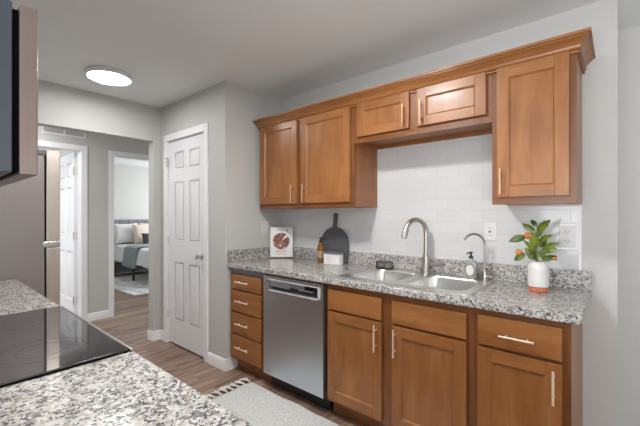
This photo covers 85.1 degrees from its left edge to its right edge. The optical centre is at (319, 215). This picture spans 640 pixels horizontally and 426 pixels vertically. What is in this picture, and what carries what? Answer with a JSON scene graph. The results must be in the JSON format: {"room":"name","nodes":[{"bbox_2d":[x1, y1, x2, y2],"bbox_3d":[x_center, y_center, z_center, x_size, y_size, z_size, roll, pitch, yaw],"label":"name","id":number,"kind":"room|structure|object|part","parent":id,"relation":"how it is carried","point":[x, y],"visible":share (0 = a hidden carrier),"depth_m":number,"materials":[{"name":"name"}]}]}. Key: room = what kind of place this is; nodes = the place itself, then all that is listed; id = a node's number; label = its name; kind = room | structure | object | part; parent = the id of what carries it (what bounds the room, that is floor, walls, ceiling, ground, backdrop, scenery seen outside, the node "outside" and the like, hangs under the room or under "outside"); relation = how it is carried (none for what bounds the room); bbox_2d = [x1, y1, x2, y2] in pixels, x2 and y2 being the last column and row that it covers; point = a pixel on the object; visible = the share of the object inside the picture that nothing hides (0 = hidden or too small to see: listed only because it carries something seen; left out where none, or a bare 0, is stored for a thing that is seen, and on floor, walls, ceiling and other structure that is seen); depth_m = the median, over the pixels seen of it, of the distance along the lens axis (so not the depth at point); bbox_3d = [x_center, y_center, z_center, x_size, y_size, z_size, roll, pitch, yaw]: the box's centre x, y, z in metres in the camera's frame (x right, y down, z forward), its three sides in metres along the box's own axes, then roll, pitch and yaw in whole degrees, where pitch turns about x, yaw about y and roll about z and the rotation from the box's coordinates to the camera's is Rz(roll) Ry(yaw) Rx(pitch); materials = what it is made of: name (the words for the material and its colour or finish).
{"room":"kitchen","nodes":[
{"label":"kitchen","id":0,"kind":"room"},
{"bbox_2d":[41,148,76,157],"bbox_3d":[-4.233,0.089,5.591,3.500,2.458,0.100,0,0,41],"label":"wall","id":1,"kind":"structure","parent":0,"point":[62,153],"depth_m":5.18,"materials":[{"name":"grey paint"}]},
{"bbox_2d":[38,125,148,313],"bbox_3d":[-3.054,0.089,4.188,0.115,2.458,5.600,0,0,41],"label":"wall","id":2,"kind":"structure","parent":0,"point":[98,146],"depth_m":4.40,"materials":[{"name":"grey paint"}]},
{"bbox_2d":[38,140,86,319],"bbox_3d":[-3.506,0.235,4.238,0.899,2.166,0.919,0,0,41],"label":"door","id":3,"kind":"structure","parent":2,"relation":"in","point":[73,166],"depth_m":4.32,"materials":[{"name":"white paint"}]},
{"bbox_2d":[42,126,85,138],"bbox_3d":[-3.026,-0.984,4.125,0.010,0.094,0.430,0,0,41],"label":"air vent","id":4,"kind":"object","parent":2,"relation":"in","point":[49,130],"visible":0.68,"depth_m":4.12,"materials":[{"name":"white metal"}]},
{"bbox_2d":[87,310,108,320],"bbox_3d":[-2.795,1.269,4.391,0.014,0.098,0.238,0,0,41],"label":"baseboard","id":5,"kind":"structure","parent":2,"relation":"attached to","point":[101,314],"depth_m":4.38,"materials":[{"name":"white paint"}]},
{"bbox_2d":[109,150,148,316],"bbox_3d":[-2.475,0.242,4.853,0.131,2.152,0.881,0,0,41],"label":"door frame","id":6,"kind":"structure","parent":2,"relation":"in","point":[112,154],"depth_m":4.51,"materials":[{"name":"white paint"}]},
{"bbox_2d":[38,79,160,330],"bbox_3d":[-2.042,0.089,3.391,0.110,2.458,3.182,0,0,41],"label":"wall","id":7,"kind":"structure","parent":0,"point":[60,106],"depth_m":3.44,"materials":[{"name":"grey paint"}]},
{"bbox_2d":[147,329,152,340],"bbox_3d":[-1.794,1.269,3.681,0.110,0.098,0.014,0,0,41],"label":"baseboard","id":8,"kind":"object","parent":7,"relation":"attached to","point":[149,332],"visible":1,"depth_m":3.68,"materials":[{"name":"white paint"}]},
{"bbox_2d":[152,330,162,340],"bbox_3d":[-1.691,1.269,3.646,0.092,0.098,0.093,0,0,41],"label":"baseboard","id":9,"kind":"structure","parent":7,"relation":"attached to","point":[155,334],"depth_m":3.66,"materials":[{"name":"white paint"}]},
{"bbox_2d":[114,164,148,219],"bbox_3d":[-5.330,0.089,6.923,0.100,2.458,7.400,0,0,41],"label":"wall","id":10,"kind":"structure","parent":0,"point":[131,183],"depth_m":8.01,"materials":[{"name":"grey paint"}]},
{"bbox_2d":[116,270,147,273],"bbox_3d":[-4.166,1.269,8.198,0.014,0.098,3.950,0,0,41],"label":"baseboard","id":11,"kind":"structure","parent":10,"relation":"attached to","point":[140,270],"depth_m":7.97,"materials":[{"name":"white paint"}]},
{"bbox_2d":[161,84,217,355],"bbox_3d":[-1.254,0.089,3.405,1.068,2.458,0.110,0,0,41],"label":"wall","id":12,"kind":"structure","parent":0,"point":[201,107],"depth_m":3.10,"materials":[{"name":"grey paint"}]},
{"bbox_2d":[163,122,208,362],"bbox_3d":[-1.292,0.246,3.401,0.832,2.143,0.167,0,0,41],"label":"door","id":13,"kind":"structure","parent":12,"relation":"in","point":[185,159],"depth_m":3.37,"materials":[{"name":"white paint"}]},
{"bbox_3d":[-1.106,0.376,3.177,0.060,0.060,0.069,0,0,41],"label":"knob","id":14,"kind":"part","parent":13,"relation":"part of","materials":[{"name":"silver metal"}]},
{"bbox_2d":[207,352,224,370],"bbox_3d":[-0.901,1.269,3.022,0.254,0.098,0.014,0,0,41],"label":"baseboard","id":15,"kind":"structure","parent":12,"relation":"attached to","point":[214,360],"depth_m":3.02,"materials":[{"name":"white paint"}]},
{"bbox_2d":[89,270,363,425],"bbox_3d":[-0.876,1.368,2.130,13.100,0.100,9.100,0,0,41],"label":"floor","id":16,"kind":"structure","parent":0,"point":[129,324],"depth_m":3.20,"materials":[{"name":"brown wood"}]},
{"bbox_2d":[0,149,59,305],"bbox_3d":[-2.333,0.439,2.337,0.736,1.757,0.921,0,0,41],"label":"refrigerator","id":17,"kind":"object","parent":16,"relation":"on","point":[29,207],"visible":0.52,"depth_m":2.30,"materials":[{"name":"grey metal"}]},
{"bbox_3d":[-2.098,-0.131,2.615,0.732,0.617,0.078,0,0,41],"label":"freezer door","id":18,"kind":"part","parent":17,"relation":"part of","materials":[{"name":"beige"}]},
{"bbox_3d":[-2.098,0.740,2.615,0.732,1.035,0.078,0,0,41],"label":"fridge door","id":19,"kind":"part","parent":17,"relation":"part of","materials":[{"name":"beige"}]},
{"bbox_2d":[0,306,132,387],"bbox_3d":[-1.032,0.833,1.070,0.760,0.910,0.705,0,0,41],"label":"range","id":20,"kind":"object","parent":16,"relation":"on","point":[34,344],"visible":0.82,"depth_m":1.07,"materials":[{"name":"black glass"}]},
{"bbox_3d":[-0.849,0.410,1.285,0.760,0.024,0.010,0,0,41],"label":"trim","id":21,"kind":"part","parent":20,"relation":"part of","materials":[{"name":"silver metal"}]},
{"bbox_2d":[114,273,148,295],"bbox_3d":[-2.998,1.311,7.259,2.010,0.012,2.460,0,0,41],"label":"bedroom rug","id":22,"kind":"object","parent":16,"relation":"on","point":[140,286],"visible":0.2,"depth_m":6.55,"materials":[{"name":"white carpet"}]},
{"bbox_2d":[114,219,148,280],"bbox_3d":[-3.307,0.710,7.575,2.090,1.215,1.620,0,0,41],"label":"bed","id":23,"kind":"object","parent":22,"relation":"on","point":[118,267],"visible":0.09,"depth_m":7.78,"materials":[{"name":"grey fabric"}]},
{"bbox_2d":[114,243,148,268],"bbox_3d":[-3.296,0.802,7.516,1.943,0.340,1.656,0,0,41],"label":"duvet","id":24,"kind":"object","parent":23,"relation":"on","point":[142,259],"visible":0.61,"depth_m":6.67,"materials":[{"name":"white fabric"}]},
{"bbox_2d":[114,223,136,243],"bbox_3d":[-4.281,0.405,7.697,0.199,0.446,0.520,0,0,41],"label":"pillow","id":25,"kind":"object","parent":24,"relation":"on","point":[123,233],"visible":0.85,"depth_m":7.60,"materials":[{"name":"white fabric"}]},
{"bbox_2d":[122,244,148,268],"bbox_3d":[-3.201,0.818,7.414,0.603,0.424,1.687,0,0,41],"label":"throw blanket","id":26,"kind":"object","parent":24,"relation":"on","point":[130,251],"visible":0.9,"depth_m":6.80,"materials":[{"name":"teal fabric"}]},
{"bbox_2d":[132,224,148,243],"bbox_3d":[-3.926,0.414,7.795,0.216,0.428,0.500,0,0,37],"label":"pillow","id":27,"kind":"object","parent":24,"relation":"on","point":[138,229],"visible":0.58,"depth_m":7.65,"materials":[{"name":"beige fabric"}]},
{"bbox_2d":[141,233,148,243],"bbox_3d":[-3.694,0.510,7.656,0.146,0.235,0.420,0,0,41],"label":"pillow","id":28,"kind":"object","parent":24,"relation":"on","point":[145,236],"visible":0.4,"depth_m":7.52,"materials":[{"name":"grey fabric"}]},
{"bbox_3d":[-3.261,0.993,7.536,1.970,0.050,1.540,0,0,41],"label":"frame","id":29,"kind":"part","parent":23,"relation":"part of","materials":[{"name":"black plastic"}]},
{"bbox_3d":[-3.714,1.142,6.936,0.036,0.328,0.036,0,0,41],"label":"leg","id":30,"kind":"part","parent":23,"relation":"part of","materials":[{"name":"black plastic"}]},
{"bbox_2d":[231,268,270,381],"bbox_3d":[-0.413,0.882,3.036,0.444,0.872,0.641,0,0,41],"label":"base cabinet","id":31,"kind":"object","parent":16,"relation":"on","point":[247,291],"visible":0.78,"depth_m":2.81,"materials":[{"name":"brown wood"}]},
{"bbox_3d":[-0.604,1.095,2.834,0.390,0.189,0.020,0,0,41],"label":"drawer","id":32,"kind":"part","parent":31,"relation":"part of","materials":[{"name":"brown wood"}]},
{"bbox_3d":[-0.604,0.902,2.834,0.390,0.175,0.020,0,0,41],"label":"drawer","id":33,"kind":"part","parent":31,"relation":"part of","materials":[{"name":"brown wood"}]},
{"bbox_3d":[-0.604,0.716,2.834,0.390,0.176,0.020,0,0,41],"label":"drawer","id":34,"kind":"part","parent":31,"relation":"part of","materials":[{"name":"brown wood"}]},
{"bbox_3d":[-0.604,0.557,2.834,0.390,0.122,0.020,0,0,41],"label":"drawer","id":35,"kind":"part","parent":31,"relation":"part of","materials":[{"name":"brown wood"}]},
{"bbox_3d":[-0.580,0.851,2.840,0.444,0.723,0.020,0,0,41],"label":"frame","id":36,"kind":"part","parent":31,"relation":"part of","materials":[{"name":"brown wood"}]},
{"bbox_2d":[205,377,339,425],"bbox_3d":[-0.204,1.306,2.062,1.609,0.022,0.626,0,0,41],"label":"runner rug","id":37,"kind":"object","parent":16,"relation":"on","point":[253,403],"visible":0.57,"depth_m":2.37,"materials":[{"name":"white fabric"}]},
{"bbox_2d":[264,274,330,409],"bbox_3d":[-0.005,0.881,2.693,0.604,0.850,0.612,0,0,41],"label":"dishwasher","id":38,"kind":"object","parent":16,"relation":"on","point":[295,310],"visible":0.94,"depth_m":2.43,"materials":[{"name":"silver metal"}]},
{"bbox_3d":[-0.192,0.524,2.456,0.512,0.088,0.008,0,0,41],"label":"handle trim","id":39,"kind":"part","parent":38,"relation":"part of","materials":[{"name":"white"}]},
{"bbox_3d":[-0.152,1.254,2.528,0.588,0.104,0.015,0,0,41],"label":"kick plate","id":40,"kind":"part","parent":38,"relation":"part of","materials":[{"name":"black plastic"}]},
{"bbox_2d":[328,284,473,425],"bbox_3d":[0.572,0.881,2.194,0.918,0.873,0.641,0,0,41],"label":"base cabinet","id":41,"kind":"object","parent":16,"relation":"on","point":[394,360],"visible":0.9,"depth_m":1.94,"materials":[{"name":"brown wood"}]},
{"bbox_3d":[0.207,0.545,2.141,0.400,0.127,0.020,0,0,41],"label":"drawer","id":42,"kind":"part","parent":41,"relation":"part of","materials":[{"name":"brown wood"}]},
{"bbox_3d":[0.207,0.906,2.141,0.400,0.567,0.020,0,0,41],"label":"door","id":43,"kind":"part","parent":41,"relation":"part of","materials":[{"name":"brown wood"}]},
{"bbox_3d":[0.316,0.713,2.014,0.010,0.154,0.035,0,0,41],"label":"handle","id":44,"kind":"part","parent":41,"relation":"part of","materials":[{"name":"beige"}]},
{"bbox_3d":[0.411,0.713,1.933,0.010,0.154,0.035,0,0,41],"label":"handle","id":45,"kind":"part","parent":41,"relation":"part of","materials":[{"name":"beige"}]},
{"bbox_2d":[227,247,591,324],"bbox_3d":[0.335,0.373,2.414,2.415,0.142,0.638,0,0,41],"label":"countertop","id":46,"kind":"structure","parent":41,"relation":"on","point":[567,300],"depth_m":2.05,"materials":[{"name":"stone"}]},
{"bbox_2d":[317,237,325,262],"bbox_3d":[0.010,0.296,2.960,0.059,0.213,0.081,0,0,-19],"label":"bottle","id":47,"kind":"object","parent":46,"relation":"on","point":[320,248],"visible":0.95,"depth_m":2.95,"materials":[{"name":"orange glass"}]},
{"bbox_2d":[323,251,343,264],"bbox_3d":[0.110,0.353,2.882,0.175,0.099,0.083,0,0,41],"label":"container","id":48,"kind":"object","parent":46,"relation":"on","point":[330,257],"visible":1,"depth_m":2.84,"materials":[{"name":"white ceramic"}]},
{"bbox_3d":[0.110,0.312,2.882,0.175,0.016,0.083,0,0,41],"label":"lid","id":49,"kind":"part","parent":48,"relation":"part of","materials":[{"name":"grey"}]},
{"bbox_2d":[321,213,347,263],"bbox_3d":[0.122,0.192,2.967,0.292,0.422,0.056,0,0,41],"label":"paddle board","id":50,"kind":"object","parent":46,"relation":"on","point":[336,238],"visible":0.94,"depth_m":2.95,"materials":[{"name":"black wood"}]},
{"bbox_2d":[338,267,495,294],"bbox_3d":[0.599,0.485,2.210,0.838,0.174,0.538,0,0,41],"label":"double sink","id":51,"kind":"object","parent":46,"relation":"in","point":[453,284],"visible":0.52,"depth_m":2.23,"materials":[{"name":"silver metal"}]},
{"bbox_2d":[376,261,392,268],"bbox_3d":[0.481,0.372,2.602,0.126,0.050,0.076,0,0,41],"label":"sponge holder","id":52,"kind":"object","parent":51,"relation":"on","point":[387,264],"visible":1,"depth_m":2.58,"materials":[{"name":"black plastic"}]},
{"bbox_3d":[0.434,0.486,2.322,0.342,0.174,0.378,0,0,41],"label":"bowl","id":53,"kind":"part","parent":51,"relation":"part of","materials":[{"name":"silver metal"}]},
{"bbox_3d":[0.733,0.486,2.066,0.354,0.174,0.378,0,0,41],"label":"bowl","id":54,"kind":"part","parent":51,"relation":"part of","materials":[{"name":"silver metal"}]},
{"bbox_2d":[464,252,476,278],"bbox_3d":[0.948,0.314,2.194,0.072,0.167,0.061,0,0,41],"label":"soap bottle","id":55,"kind":"object","parent":51,"relation":"on","point":[470,265],"visible":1,"depth_m":2.18,"materials":[{"name":"clear glass"}]},
{"bbox_2d":[401,217,443,273],"bbox_3d":[0.678,0.207,2.352,0.285,0.382,0.133,0,0,0],"label":"kitchen faucet","id":56,"kind":"object","parent":46,"relation":"on","point":[426,261],"visible":1,"depth_m":2.37,"materials":[{"name":"silver metal"}]},
{"bbox_3d":[0.650,0.152,2.353,0.203,0.272,0.032,0,0,-26],"label":"spout","id":57,"kind":"part","parent":56,"relation":"part of","materials":[{"name":"silver metal"}]},
{"bbox_3d":[0.779,0.333,2.336,0.033,0.033,0.115,0,0,-42],"label":"lever","id":58,"kind":"part","parent":56,"relation":"part of","materials":[{"name":"silver metal"}]},
{"bbox_2d":[464,233,495,279],"bbox_3d":[0.974,0.253,2.144,0.180,0.289,0.092,0,0,15],"label":"filter faucet","id":59,"kind":"object","parent":46,"relation":"on","point":[486,275],"visible":1,"depth_m":2.14,"materials":[{"name":"silver metal"}]},
{"bbox_3d":[0.952,0.228,2.141,0.152,0.239,0.015,0,0,-11],"label":"spout","id":60,"kind":"part","parent":59,"relation":"part of","materials":[{"name":"silver metal"}]},
{"bbox_3d":[1.043,0.361,2.119,0.035,0.053,0.072,0,0,-16],"label":"lever","id":61,"kind":"part","parent":59,"relation":"part of","materials":[{"name":"silver metal"}]},
{"bbox_2d":[509,220,558,292],"bbox_3d":[1.145,0.213,1.870,0.230,0.379,0.099,0,0,41],"label":"potted plant","id":62,"kind":"object","parent":46,"relation":"on","point":[538,270],"visible":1,"depth_m":1.83,"materials":[{"name":"green plant"}]},
{"bbox_3d":[1.162,0.312,1.855,0.098,0.134,0.098,0,0,41],"label":"pot","id":63,"kind":"part","parent":62,"relation":"part of","materials":[{"name":"white ceramic"}]},
{"bbox_3d":[1.162,0.391,1.855,0.096,0.024,0.096,0,0,41],"label":"pot","id":64,"kind":"part","parent":62,"relation":"part of","materials":[{"name":"brown ceramic"}]},
{"bbox_3d":[-0.361,0.399,3.263,0.216,0.007,0.044,0,0,-4],"label":"book stand","id":65,"kind":"object","parent":46,"relation":"on","visible":0},
{"bbox_2d":[270,227,292,256],"bbox_3d":[-0.363,0.255,3.294,0.212,0.280,0.065,0,0,-4],"label":"cookbook","id":66,"kind":"object","parent":65,"relation":"on","point":[281,238],"visible":1,"depth_m":3.28,"materials":[{"name":"white paper"}]},
{"bbox_2d":[273,233,288,248],"bbox_3d":[-0.366,0.245,3.284,0.156,0.156,0.001,0,-9,-4],"label":"picture","id":67,"kind":"object","parent":66,"relation":"attached to","point":[278,241],"depth_m":3.28},
{"bbox_3d":[0.564,0.545,1.836,0.407,0.127,0.020,0,0,41],"label":"drawer","id":68,"kind":"part","parent":41,"relation":"part of","materials":[{"name":"brown wood"}]},
{"bbox_3d":[0.564,0.906,1.836,0.407,0.567,0.020,0,0,41],"label":"door","id":69,"kind":"part","parent":41,"relation":"part of","materials":[{"name":"brown wood"}]},
{"bbox_2d":[474,308,582,425],"bbox_3d":[1.073,0.881,1.777,0.385,0.873,0.658,0,0,41],"label":"base cabinet","id":70,"kind":"object","parent":16,"relation":"on","point":[528,371],"visible":0.78,"depth_m":1.55,"materials":[{"name":"brown wood"}]},
{"bbox_3d":[0.868,0.549,1.543,0.139,0.010,0.035,0,0,41],"label":"handle","id":71,"kind":"part","parent":70,"relation":"part of","materials":[{"name":"beige"}]},
{"bbox_3d":[0.884,0.908,1.562,0.334,0.564,0.020,0,0,41],"label":"door","id":72,"kind":"part","parent":70,"relation":"part of","materials":[{"name":"brown wood"}]},
{"bbox_3d":[0.884,0.542,1.562,0.334,0.140,0.020,0,0,41],"label":"drawer","id":73,"kind":"part","parent":70,"relation":"part of","materials":[{"name":"brown wood"}]},
{"bbox_3d":[0.973,0.720,1.453,0.010,0.141,0.035,0,0,41],"label":"handle","id":74,"kind":"part","parent":70,"relation":"part of","materials":[{"name":"beige"}]},
{"bbox_3d":[-0.239,0.881,0.332,1.395,0.873,0.623,0,0,41],"label":"base cabinet","id":75,"kind":"object","parent":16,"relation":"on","visible":0},
{"bbox_2d":[0,351,252,425],"bbox_3d":[-0.228,0.424,0.332,1.418,0.040,0.648,0,0,41],"label":"countertop","id":76,"kind":"structure","parent":75,"relation":"on","point":[127,389],"depth_m":0.75,"materials":[{"name":"stone"}]},
{"bbox_3d":[-1.749,0.881,1.622,1.034,0.873,0.623,0,0,41],"label":"base cabinet","id":77,"kind":"object","parent":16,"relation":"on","visible":0},
{"bbox_2d":[0,279,58,315],"bbox_3d":[-1.744,0.424,1.628,1.043,0.040,0.648,0,0,41],"label":"countertop","id":78,"kind":"structure","parent":77,"relation":"on","point":[15,296],"depth_m":1.67,"materials":[{"name":"stone"}]},
{"bbox_2d":[218,80,282,358],"bbox_3d":[-0.627,0.089,3.232,0.110,2.458,0.661,0,0,41],"label":"wall","id":79,"kind":"structure","parent":0,"point":[240,215],"depth_m":3.03,"materials":[{"name":"grey paint"}]},
{"bbox_2d":[224,357,237,371],"bbox_3d":[-0.762,1.269,2.979,0.014,0.098,0.130,0,0,41],"label":"baseboard","id":80,"kind":"structure","parent":79,"relation":"attached to","point":[230,363],"depth_m":2.97,"materials":[{"name":"white paint"}]},
{"bbox_2d":[261,221,267,233],"bbox_3d":[-0.518,0.119,3.268,0.010,0.118,0.080,0,0,41],"label":"light switch","id":81,"kind":"object","parent":79,"relation":"attached to","point":[264,224],"visible":1,"depth_m":3.26,"materials":[{"name":"white plastic"}]},
{"bbox_2d":[11,0,639,166],"bbox_3d":[-0.876,-1.190,2.130,13.100,0.100,9.100,0,0,41],"label":"ceiling","id":82,"kind":"structure","parent":0,"point":[172,51],"depth_m":2.23,"materials":[{"name":"white paint"}]},
{"bbox_2d":[85,66,132,85],"bbox_3d":[-1.703,-1.120,2.817,0.330,0.041,0.330,0,0,41],"label":"ceiling light","id":83,"kind":"object","parent":82,"relation":"attached to","point":[100,74],"visible":1,"depth_m":2.77,"materials":[{"name":"white plastic"}]},
{"bbox_2d":[87,71,129,84],"bbox_3d":[-1.703,-1.103,2.817,0.298,0.007,0.298,0,0,41],"label":"diffuser","id":84,"kind":"object","parent":83,"relation":"attached to","point":[103,77],"depth_m":2.79,"materials":[{"name":"white plastic"}]},
{"bbox_2d":[282,0,617,425],"bbox_3d":[0.692,0.089,2.835,2.632,2.458,0.474,0,0,41],"label":"wall","id":85,"kind":"structure","parent":0,"point":[446,184],"depth_m":2.19,"materials":[{"name":"grey paint"}]},
{"bbox_2d":[260,106,376,208],"bbox_3d":[-0.066,-0.428,2.933,1.044,0.744,0.368,0,0,41],"label":"upper cabinet","id":86,"kind":"object","parent":85,"relation":"attached to","point":[314,161],"visible":0.85,"depth_m":2.72,"materials":[{"name":"brown wood"}]},
{"bbox_3d":[-0.360,-0.438,2.999,0.459,0.688,0.020,0,0,41],"label":"door","id":87,"kind":"part","parent":86,"relation":"part of","materials":[{"name":"brown wood"}]},
{"bbox_3d":[-0.135,-0.175,2.774,0.010,0.145,0.035,0,0,41],"label":"handle","id":88,"kind":"part","parent":86,"relation":"part of","materials":[{"name":"beige"}]},
{"bbox_3d":[0.034,-0.438,2.662,0.484,0.688,0.020,0,0,41],"label":"door","id":89,"kind":"part","parent":86,"relation":"part of","materials":[{"name":"brown wood"}]},
{"bbox_2d":[252,27,594,129],"bbox_3d":[0.432,-0.812,2.510,2.423,0.084,0.380,0,0,41],"label":"crown molding","id":90,"kind":"structure","parent":86,"relation":"attached to","point":[580,42],"depth_m":1.97,"materials":[{"name":"brown wood"}]},
{"bbox_2d":[354,72,491,149],"bbox_3d":[0.678,-0.654,2.298,0.911,0.292,0.368,0,0,41],"label":"upper cabinet","id":91,"kind":"object","parent":85,"relation":"attached to","point":[461,107],"visible":0.93,"depth_m":2.19,"materials":[{"name":"brown wood"}]},
{"bbox_3d":[0.416,-0.667,2.336,0.394,0.234,0.020,0,0,41],"label":"door","id":92,"kind":"part","parent":91,"relation":"part of","materials":[{"name":"brown wood"}]},
{"bbox_3d":[0.525,-0.630,2.209,0.010,0.144,0.035,0,0,41],"label":"handle","id":93,"kind":"part","parent":91,"relation":"part of","materials":[{"name":"beige"}]},
{"bbox_3d":[0.615,-0.630,2.132,0.010,0.144,0.035,0,0,41],"label":"handle","id":94,"kind":"part","parent":91,"relation":"part of","materials":[{"name":"beige"}]},
{"bbox_3d":[0.760,-0.667,2.042,0.402,0.234,0.020,0,0,41],"label":"door","id":95,"kind":"part","parent":91,"relation":"part of","materials":[{"name":"brown wood"}]},
{"bbox_2d":[282,134,578,269],"bbox_3d":[0.524,-0.107,2.677,2.361,1.050,0.008,0,0,41],"label":"backsplash","id":96,"kind":"structure","parent":85,"relation":"attached to","point":[446,184],"depth_m":2.41,"materials":[{"name":"white tile"}]},
{"bbox_2d":[484,222,496,240],"bbox_3d":[1.073,0.104,2.196,0.074,0.117,0.010,0,0,41],"label":"wall outlet","id":97,"kind":"object","parent":85,"relation":"attached to","point":[490,228],"visible":0.92,"depth_m":2.19,"materials":[{"name":"white plastic"}]},
{"bbox_2d":[487,226,492,236],"bbox_3d":[1.071,0.105,2.196,0.034,0.070,0.004,0,0,41],"label":"socket","id":98,"kind":"object","parent":97,"relation":"attached to","point":[489,228],"depth_m":2.19,"materials":[{"name":"grey plastic"}]},
{"bbox_2d":[492,51,581,204],"bbox_3d":[1.167,-0.428,1.880,0.373,0.744,0.368,0,0,41],"label":"upper cabinet","id":99,"kind":"object","parent":85,"relation":"attached to","point":[537,103],"visible":0.92,"depth_m":1.76,"materials":[{"name":"brown wood"}]},
{"bbox_3d":[0.954,-0.177,1.843,0.010,0.134,0.035,0,0,41],"label":"handle","id":100,"kind":"part","parent":99,"relation":"part of","materials":[{"name":"beige"}]},
{"bbox_2d":[559,226,575,247],"bbox_3d":[1.377,0.121,1.937,0.077,0.118,0.009,0,0,41],"label":"wall outlet","id":101,"kind":"object","parent":85,"relation":"attached to","point":[567,234],"visible":1,"depth_m":1.94,"materials":[{"name":"white plastic"}]},
{"bbox_2d":[564,229,570,234],"bbox_3d":[1.376,0.095,1.935,0.032,0.030,0.004,0,0,41],"label":"socket","id":102,"kind":"object","parent":101,"relation":"attached to","point":[566,231],"depth_m":1.93,"materials":[{"name":"grey plastic"}]},
{"bbox_2d":[564,239,570,243],"bbox_3d":[1.376,0.147,1.935,0.032,0.030,0.004,0,0,41],"label":"socket","id":103,"kind":"object","parent":101,"relation":"attached to","point":[566,241],"depth_m":1.93,"materials":[{"name":"grey plastic"}]},
{"bbox_3d":[1.424,0.182,1.906,0.010,0.472,0.012,0,0,41],"label":"edge trim","id":104,"kind":"part","parent":85,"relation":"part of","materials":[{"name":"white paint"}]},
{"bbox_2d":[618,25,639,425],"bbox_3d":[3.596,0.089,0.744,4.500,2.458,0.120,0,0,41],"label":"wall","id":105,"kind":"structure","parent":0,"point":[628,39],"depth_m":2.13,"materials":[{"name":"grey paint"}]},
{"bbox_3d":[-1.949,0.089,1.298,2.750,2.458,0.120,0,0,41],"label":"wall","id":106,"kind":"structure","parent":0,"visible":0},
{"bbox_2d":[0,0,37,186],"bbox_3d":[-1.129,-0.306,0.956,0.758,0.416,0.425,0,0,41],"label":"microwave","id":107,"kind":"object","parent":106,"relation":"attached to","point":[19,27],"visible":1,"depth_m":0.84,"materials":[{"name":"grey paint"}]}
]}

